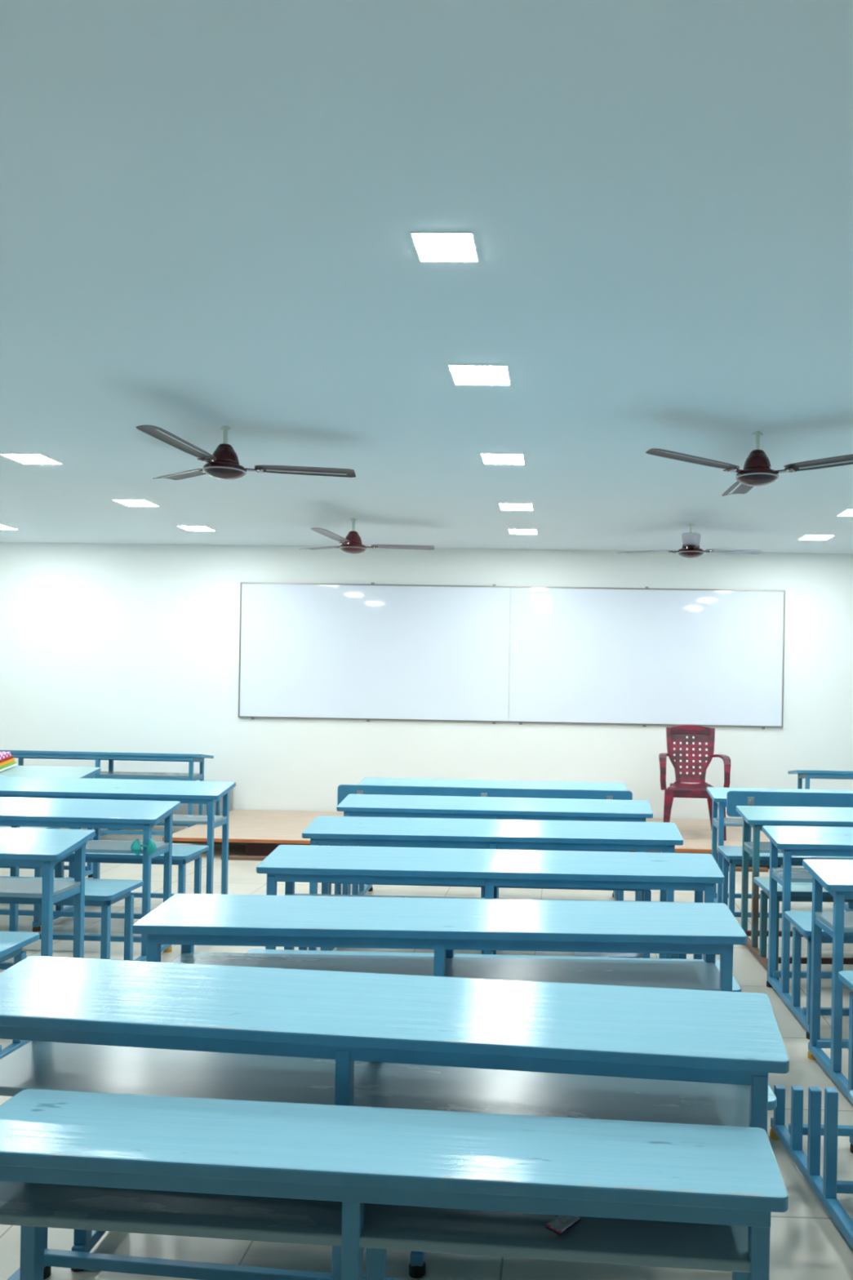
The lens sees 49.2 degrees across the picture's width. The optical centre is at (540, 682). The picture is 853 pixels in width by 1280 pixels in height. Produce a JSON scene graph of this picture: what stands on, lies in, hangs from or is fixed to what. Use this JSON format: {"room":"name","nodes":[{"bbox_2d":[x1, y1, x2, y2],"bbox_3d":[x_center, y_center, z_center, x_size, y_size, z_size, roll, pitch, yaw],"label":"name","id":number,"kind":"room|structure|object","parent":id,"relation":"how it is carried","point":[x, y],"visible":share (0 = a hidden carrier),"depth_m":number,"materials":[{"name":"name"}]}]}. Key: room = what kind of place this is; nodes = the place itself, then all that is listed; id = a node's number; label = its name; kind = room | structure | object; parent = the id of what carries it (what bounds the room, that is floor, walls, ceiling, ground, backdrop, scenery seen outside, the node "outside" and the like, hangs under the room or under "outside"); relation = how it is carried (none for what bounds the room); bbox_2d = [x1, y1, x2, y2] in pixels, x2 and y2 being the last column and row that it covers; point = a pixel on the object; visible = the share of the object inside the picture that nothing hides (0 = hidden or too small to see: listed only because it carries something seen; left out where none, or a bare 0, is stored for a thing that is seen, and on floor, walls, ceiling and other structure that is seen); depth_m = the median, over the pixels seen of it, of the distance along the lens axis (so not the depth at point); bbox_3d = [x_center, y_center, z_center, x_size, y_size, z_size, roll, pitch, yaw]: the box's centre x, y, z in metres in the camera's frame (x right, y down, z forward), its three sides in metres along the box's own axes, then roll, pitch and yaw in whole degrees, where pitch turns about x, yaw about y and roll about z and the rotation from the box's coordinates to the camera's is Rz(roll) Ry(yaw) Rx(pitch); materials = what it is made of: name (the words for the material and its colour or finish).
{"room":"classroom","nodes":[
{"label":"classroom","id":0,"kind":"room"},
{"bbox_2d":[0,0,852,554],"bbox_3d":[-0.580,-1.255,1.856,10.300,0.100,13.280,1,0,2],"label":"ceiling","id":1,"kind":"structure","parent":0,"point":[210,210],"depth_m":2.66,"materials":[{"name":"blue paint"}]},
{"bbox_2d":[0,524,17,529],"bbox_3d":[-4.443,-1.270,7.519,0.225,0.005,0.225,1,0,2],"label":"recessed light","id":2,"kind":"object","parent":1,"relation":"in","point":[2,526],"visible":1,"depth_m":7.54,"materials":[{"name":"white plastic"}]},
{"bbox_2d":[0,453,62,464],"bbox_3d":[-2.826,-1.242,5.116,0.225,0.005,0.225,1,0,2],"label":"recessed light","id":3,"kind":"object","parent":1,"relation":"in","point":[40,459],"visible":1,"depth_m":5.10,"materials":[{"name":"white plastic"}]},
{"bbox_2d":[112,498,159,506],"bbox_3d":[-2.793,-1.242,6.366,0.225,0.005,0.225,1,0,2],"label":"recessed light","id":4,"kind":"object","parent":1,"relation":"in","point":[126,502],"visible":1,"depth_m":6.34,"materials":[{"name":"white plastic"}]},
{"bbox_2d":[177,525,215,530],"bbox_3d":[-2.766,-1.241,7.410,0.225,0.005,0.225,1,0,2],"label":"recessed light","id":5,"kind":"object","parent":1,"relation":"in","point":[186,527],"visible":1,"depth_m":7.38,"materials":[{"name":"white plastic"}]},
{"bbox_2d":[136,425,355,479],"bbox_3d":[-1.470,-1.095,4.293,1.095,0.251,1.051,1,0,2],"label":"ceiling fan","id":6,"kind":"object","parent":1,"relation":"hanging from","point":[224,464],"visible":1,"depth_m":4.36,"materials":[{"name":"brown metal"}]},
{"bbox_2d":[299,518,434,553],"bbox_3d":[-1.356,-1.088,6.745,1.095,0.261,1.051,1,0,2],"label":"ceiling fan","id":7,"kind":"object","parent":1,"relation":"hanging from","point":[353,544],"visible":1,"depth_m":6.81,"materials":[{"name":"brown metal"}]},
{"bbox_2d":[410,231,478,262],"bbox_3d":[-0.260,-1.197,2.533,0.166,0.005,0.166,1,0,2],"label":"recessed light","id":8,"kind":"object","parent":1,"relation":"in","point":[430,246],"visible":1,"depth_m":2.52,"materials":[{"name":"white plastic"}]},
{"bbox_2d":[448,364,511,385],"bbox_3d":[-0.232,-1.197,3.585,0.225,0.005,0.225,1,0,2],"label":"recessed light","id":9,"kind":"object","parent":1,"relation":"in","point":[473,375],"visible":1,"depth_m":3.57,"materials":[{"name":"white plastic"}]},
{"bbox_2d":[480,453,524,464],"bbox_3d":[-0.197,-1.196,4.926,0.225,0.005,0.225,1,0,2],"label":"recessed light","id":10,"kind":"object","parent":1,"relation":"in","point":[487,458],"visible":1,"depth_m":4.91,"materials":[{"name":"white plastic"}]},
{"bbox_2d":[498,502,533,510],"bbox_3d":[-0.162,-1.196,6.266,0.225,0.005,0.225,1,0,2],"label":"recessed light","id":11,"kind":"object","parent":1,"relation":"in","point":[504,506],"visible":1,"depth_m":6.25,"materials":[{"name":"white plastic"}]},
{"bbox_2d":[507,528,537,533],"bbox_3d":[-0.135,-1.195,7.290,0.225,0.005,0.225,1,0,2],"label":"recessed light","id":12,"kind":"object","parent":1,"relation":"in","point":[510,531],"visible":1,"depth_m":7.26,"materials":[{"name":"white plastic"}]},
{"bbox_2d":[617,524,763,558],"bbox_3d":[1.141,-1.050,6.722,1.103,0.251,1.034,1,0,2],"label":"ceiling fan","id":13,"kind":"object","parent":1,"relation":"hanging from","point":[691,548],"visible":1,"depth_m":6.79,"materials":[{"name":"brown metal"}]},
{"bbox_2d":[645,431,852,496],"bbox_3d":[1.036,-1.052,4.460,1.114,0.251,0.983,1,0,2],"label":"ceiling fan","id":14,"kind":"object","parent":1,"relation":"hanging from","point":[757,471],"visible":1,"depth_m":4.25,"materials":[{"name":"brown metal"}]},
{"bbox_2d":[798,534,834,540],"bbox_3d":[2.198,-1.154,7.325,0.225,0.005,0.225,1,0,2],"label":"recessed light","id":15,"kind":"object","parent":1,"relation":"in","point":[824,537],"visible":1,"depth_m":7.30,"materials":[{"name":"white plastic"}]},
{"bbox_2d":[837,509,852,515],"bbox_3d":[2.170,-1.155,6.266,0.225,0.005,0.225,1,0,2],"label":"recessed light","id":16,"kind":"object","parent":1,"relation":"in","point":[847,512],"visible":1,"depth_m":6.27,"materials":[{"name":"white plastic"}]},
{"bbox_2d":[0,542,852,819],"bbox_3d":[-0.432,0.068,8.394,10.300,2.540,0.200,1,0,2],"label":"wall","id":17,"kind":"structure","parent":0,"point":[104,647],"depth_m":8.34,"materials":[{"name":"white paint"}]},
{"bbox_2d":[238,582,785,728],"bbox_3d":[-0.273,-0.251,8.278,4.902,1.255,0.023,1,0,2],"label":"whiteboard","id":18,"kind":"object","parent":17,"relation":"attached to","point":[643,656],"visible":1,"depth_m":8.27,"materials":[{"name":"white plastic"}]},
{"bbox_2d":[0,825,852,1279],"bbox_3d":[-0.626,1.384,1.856,10.300,0.100,13.280,1,0,2],"label":"floor","id":19,"kind":"structure","parent":0,"point":[806,1242],"depth_m":2.53,"materials":[{"name":"beige tile"}]},
{"bbox_2d":[0,827,95,1058],"bbox_3d":[-2.584,0.933,3.347,1.630,0.734,0.654,1,0,3],"label":"desk","id":20,"kind":"object","parent":19,"relation":"on","point":[45,848],"visible":0.8,"depth_m":3.43,"materials":[{"name":"blue wood"}]},
{"bbox_2d":[0,878,80,897],"bbox_3d":[-2.573,0.771,3.526,1.554,0.018,0.225,1,0,3],"label":"shelf","id":21,"kind":"object","parent":20,"relation":"attached to","point":[9,887],"depth_m":3.47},
{"bbox_2d":[0,765,101,878],"bbox_3d":[-3.753,0.915,5.839,1.630,0.729,0.654,1,0,3],"label":"desk","id":22,"kind":"object","parent":19,"relation":"on","point":[16,771],"visible":0.2,"depth_m":6.00,"materials":[{"name":"blue paint"}]},
{"bbox_2d":[0,764,17,771],"bbox_3d":[-3.628,0.560,6.036,0.280,0.042,0.199,1,0,5],"label":"book","id":23,"kind":"object","parent":22,"relation":"on","point":[14,765],"visible":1,"depth_m":6.04,"materials":[{"name":"white paper"}]},
{"bbox_2d":[0,761,15,769],"bbox_3d":[-3.636,0.546,6.035,0.280,0.048,0.200,1,0,5],"label":"book","id":24,"kind":"object","parent":23,"relation":"on","point":[12,762],"visible":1,"depth_m":6.04,"materials":[{"name":"green paper"}]},
{"bbox_2d":[0,758,14,766],"bbox_3d":[-3.644,0.527,6.035,0.280,0.052,0.201,1,0,5],"label":"book","id":25,"kind":"object","parent":24,"relation":"on","point":[11,760],"visible":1,"depth_m":6.05,"materials":[{"name":"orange paper"}]},
{"bbox_2d":[0,755,13,763],"bbox_3d":[-3.652,0.509,6.036,0.280,0.046,0.200,1,0,5],"label":"book","id":26,"kind":"object","parent":25,"relation":"on","point":[10,757],"visible":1,"depth_m":6.06,"materials":[{"name":"red paper"}]},
{"bbox_2d":[0,751,11,759],"bbox_3d":[-3.667,0.488,6.035,0.280,0.058,0.202,1,0,5],"label":"book","id":27,"kind":"object","parent":26,"relation":"on","point":[2,754],"visible":1,"depth_m":6.08,"materials":[{"name":"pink paper"}]},
{"bbox_2d":[0,796,180,969],"bbox_3d":[-2.589,0.933,4.218,1.630,0.734,0.654,1,0,3],"label":"desk","id":28,"kind":"object","parent":19,"relation":"on","point":[15,812],"visible":0.63,"depth_m":4.27,"materials":[{"name":"blue wood"}]},
{"bbox_2d":[74,840,168,853],"bbox_3d":[-2.578,0.771,4.396,1.554,0.018,0.225,1,0,3],"label":"shelf","id":29,"kind":"object","parent":28,"relation":"attached to","point":[91,846],"depth_m":4.34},
{"bbox_2d":[130,838,156,855],"bbox_3d":[-1.822,0.756,4.229,0.123,0.075,0.035,1,0,2],"label":"rag","id":30,"kind":"object","parent":28,"relation":"attached to","point":[135,846],"visible":1,"depth_m":4.22,"materials":[{"name":"fabric"}]},
{"bbox_2d":[0,750,220,836],"bbox_3d":[-3.584,0.923,7.764,1.720,0.719,0.654,1,0,2],"label":"desk","id":31,"kind":"object","parent":19,"relation":"on","point":[20,754],"visible":0.31,"depth_m":7.46,"materials":[{"name":"blue wood"}]},
{"bbox_2d":[99,771,202,777],"bbox_3d":[-3.588,0.753,7.586,1.564,0.018,0.225,1,0,2],"label":"shelf","id":32,"kind":"object","parent":31,"relation":"attached to","point":[102,774],"depth_m":7.47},
{"bbox_2d":[0,776,235,932],"bbox_3d":[-2.610,0.933,5.098,1.630,0.734,0.654,1,0,3],"label":"desk","id":33,"kind":"object","parent":19,"relation":"on","point":[189,792],"visible":0.6,"depth_m":5.16,"materials":[{"name":"blue wood"}]},
{"bbox_2d":[159,814,226,824],"bbox_3d":[-2.599,0.771,5.277,1.554,0.018,0.225,1,0,3],"label":"shelf","id":34,"kind":"object","parent":33,"relation":"attached to","point":[177,819],"depth_m":5.20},
{"bbox_2d":[173,780,232,815],"bbox_3d":[-3.745,1.080,8.349,1.915,0.400,0.027,1,0,2],"label":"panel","id":35,"kind":"object","parent":19,"relation":"on","point":[183,809],"visible":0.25,"depth_m":8.32,"materials":[{"name":"white paint"}]},
{"bbox_2d":[221,855,266,860],"bbox_3d":[-1.247,1.310,6.759,2.200,0.026,0.050,1,0,2],"label":"batten","id":36,"kind":"object","parent":19,"relation":"on","point":[230,857],"visible":0.18,"depth_m":6.76,"materials":[{"name":"brown wood"}]},
{"bbox_2d":[0,1088,788,1279],"bbox_3d":[-0.295,1.052,1.541,1.352,0.577,0.234,1,0,4],"label":"school desk","id":37,"kind":"object","parent":19,"relation":"on","point":[354,1179],"visible":1,"depth_m":1.48,"materials":[{"name":"blue wood"}]},
{"bbox_2d":[0,1181,750,1272],"bbox_3d":[-0.292,0.883,1.537,1.296,0.018,0.172,1,0,4],"label":"shelf","id":38,"kind":"object","parent":37,"relation":"attached to","point":[691,1246],"depth_m":1.48,"materials":[{"name":"blue metal"}]},
{"bbox_2d":[545,1214,581,1235],"bbox_3d":[0.038,0.865,1.477,0.031,0.011,0.054,1,0,40],"label":"wrapper","id":39,"kind":"object","parent":37,"relation":"on","point":[559,1225],"visible":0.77,"depth_m":1.47,"materials":[{"name":"plastic"}]},
{"bbox_2d":[0,955,789,1279],"bbox_3d":[-0.360,0.984,1.845,1.630,0.711,0.300,1,0,6],"label":"school desk","id":40,"kind":"object","parent":19,"relation":"on","point":[425,1042],"visible":0.83,"depth_m":1.80,"materials":[{"name":"blue wood"}]},
{"bbox_2d":[0,1040,749,1127],"bbox_3d":[-0.358,0.810,1.840,1.554,0.018,0.238,1,0,6],"label":"shelf","id":41,"kind":"object","parent":40,"relation":"attached to","point":[36,1064],"depth_m":1.83,"materials":[{"name":"metal"}]},
{"bbox_2d":[71,893,777,1278],"bbox_3d":[-0.272,0.990,2.391,1.630,0.702,0.677,1,0,0],"label":"desk","id":42,"kind":"object","parent":19,"relation":"on","point":[445,926],"visible":0.37,"depth_m":2.52,"materials":[{"name":"blue wood"}]},
{"bbox_2d":[170,951,721,991],"bbox_3d":[-0.269,0.811,2.570,1.554,0.018,0.248,1,0,0],"label":"shelf","id":43,"kind":"object","parent":42,"relation":"attached to","point":[682,975],"depth_m":2.60,"materials":[{"name":"metal"}]},
{"bbox_2d":[162,809,782,869],"bbox_3d":[-0.477,1.264,7.526,4.624,0.145,1.502,1,0,2],"label":"platform","id":44,"kind":"object","parent":19,"relation":"on","point":[261,831],"visible":0.24,"depth_m":7.25,"materials":[{"name":"brown wood"}]},
{"bbox_2d":[658,724,730,840],"bbox_3d":[1.229,0.789,7.432,0.558,0.865,0.594,1,0,5],"label":"armchair","id":45,"kind":"object","parent":44,"relation":"on","point":[677,734],"visible":0.82,"depth_m":7.61,"materials":[{"name":"red plastic"}]},
{"bbox_2d":[337,777,632,900],"bbox_3d":[-0.308,0.966,5.502,1.660,0.748,0.702,1,0,2],"label":"desk","id":46,"kind":"object","parent":19,"relation":"on","point":[368,785],"visible":0.3,"depth_m":5.19,"materials":[{"name":"blue wood"}]},
{"bbox_2d":[293,816,686,959],"bbox_3d":[-0.209,0.982,3.868,1.630,0.719,0.654,1,0,0],"label":"desk","id":47,"kind":"object","parent":19,"relation":"on","point":[491,833],"visible":0.26,"depth_m":3.96,"materials":[{"name":"blue wood"}]},
{"bbox_2d":[328,794,653,958],"bbox_3d":[-0.244,0.981,4.669,1.630,0.719,0.654,1,0,2],"label":"desk","id":48,"kind":"object","parent":19,"relation":"on","point":[353,805],"visible":0.28,"depth_m":4.75,"materials":[{"name":"blue wood"}]},
{"bbox_2d":[245,844,741,991],"bbox_3d":[-0.183,0.985,3.142,1.630,0.714,0.660,1,0,1],"label":"desk","id":49,"kind":"object","parent":19,"relation":"on","point":[491,868],"visible":0.29,"depth_m":3.22,"materials":[{"name":"blue wood"}]},
{"bbox_2d":[284,893,694,902],"bbox_3d":[-0.177,0.813,3.321,1.554,0.018,0.232,1,0,1],"label":"shelf","id":50,"kind":"object","parent":49,"relation":"attached to","point":[286,894],"depth_m":3.42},
{"bbox_2d":[573,951,642,958],"bbox_3d":[0.347,1.331,4.588,0.358,0.021,0.266,1,0,-2],"label":"paper sheet","id":51,"kind":"object","parent":19,"relation":"on","point":[576,953],"visible":0.24,"depth_m":4.50,"materials":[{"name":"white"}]},
{"bbox_2d":[728,866,768,871],"bbox_3d":[0.802,1.346,6.706,1.700,0.026,0.050,1,0,2],"label":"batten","id":52,"kind":"object","parent":19,"relation":"on","point":[737,868],"visible":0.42,"depth_m":6.66,"materials":[{"name":"brown wood"}]},
{"bbox_2d":[706,786,852,918],"bbox_3d":[1.826,0.989,5.298,1.630,0.777,0.702,1,0,1],"label":"desk","id":53,"kind":"object","parent":19,"relation":"on","point":[728,797],"visible":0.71,"depth_m":5.04,"materials":[{"name":"blue wood"}]},
{"bbox_2d":[713,817,742,826],"bbox_3d":[1.832,0.848,5.501,1.554,0.018,0.225,1,0,1],"label":"shelf","id":54,"kind":"object","parent":53,"relation":"attached to","point":[726,821],"depth_m":5.44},
{"bbox_2d":[735,805,852,980],"bbox_3d":[1.835,1.018,4.500,1.630,0.719,0.654,1,0,-1],"label":"desk","id":55,"kind":"object","parent":19,"relation":"on","point":[757,816],"visible":0.66,"depth_m":4.55,"materials":[{"name":"blue paint"}]},
{"bbox_2d":[743,841,782,853],"bbox_3d":[1.835,0.848,4.679,1.554,0.018,0.225,1,0,-1],"label":"shelf","id":56,"kind":"object","parent":55,"relation":"attached to","point":[764,846],"depth_m":4.62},
{"bbox_2d":[761,825,852,1039],"bbox_3d":[1.807,1.017,3.824,1.630,0.719,0.654,1,0,0],"label":"desk","id":57,"kind":"object","parent":19,"relation":"on","point":[810,841],"visible":0.84,"depth_m":3.88,"materials":[{"name":"blue wood"}]},
{"bbox_2d":[771,867,812,882],"bbox_3d":[1.809,0.848,4.003,1.554,0.018,0.225,1,0,0],"label":"shelf","id":58,"kind":"object","parent":57,"relation":"attached to","point":[797,874],"depth_m":3.95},
{"bbox_2d":[769,1084,852,1248],"bbox_3d":[0.868,1.157,2.370,0.298,0.406,0.814,1,0,-4],"label":"bench","id":59,"kind":"object","parent":19,"relation":"on","point":[826,1188],"visible":1,"depth_m":2.44,"materials":[{"name":"blue paint"}]},
{"bbox_2d":[787,769,852,789],"bbox_3d":[2.792,1.034,7.237,1.720,0.719,0.654,1,0,1],"label":"desk","id":60,"kind":"object","parent":19,"relation":"on","point":[806,775],"visible":0.27,"depth_m":6.94,"materials":[{"name":"blue wood"}]},
{"bbox_2d":[802,858,852,1101],"bbox_3d":[1.772,1.016,3.056,1.630,0.719,0.654,1,0,-2],"label":"desk","id":61,"kind":"object","parent":19,"relation":"on","point":[835,876],"visible":1,"depth_m":3.14,"materials":[{"name":"blue wood"}]},
{"bbox_2d":[814,911,852,933],"bbox_3d":[1.768,0.847,3.235,1.554,0.018,0.225,1,0,-2],"label":"shelf","id":62,"kind":"object","parent":61,"relation":"attached to","point":[824,919],"depth_m":3.19,"materials":[{"name":"blue metal"}]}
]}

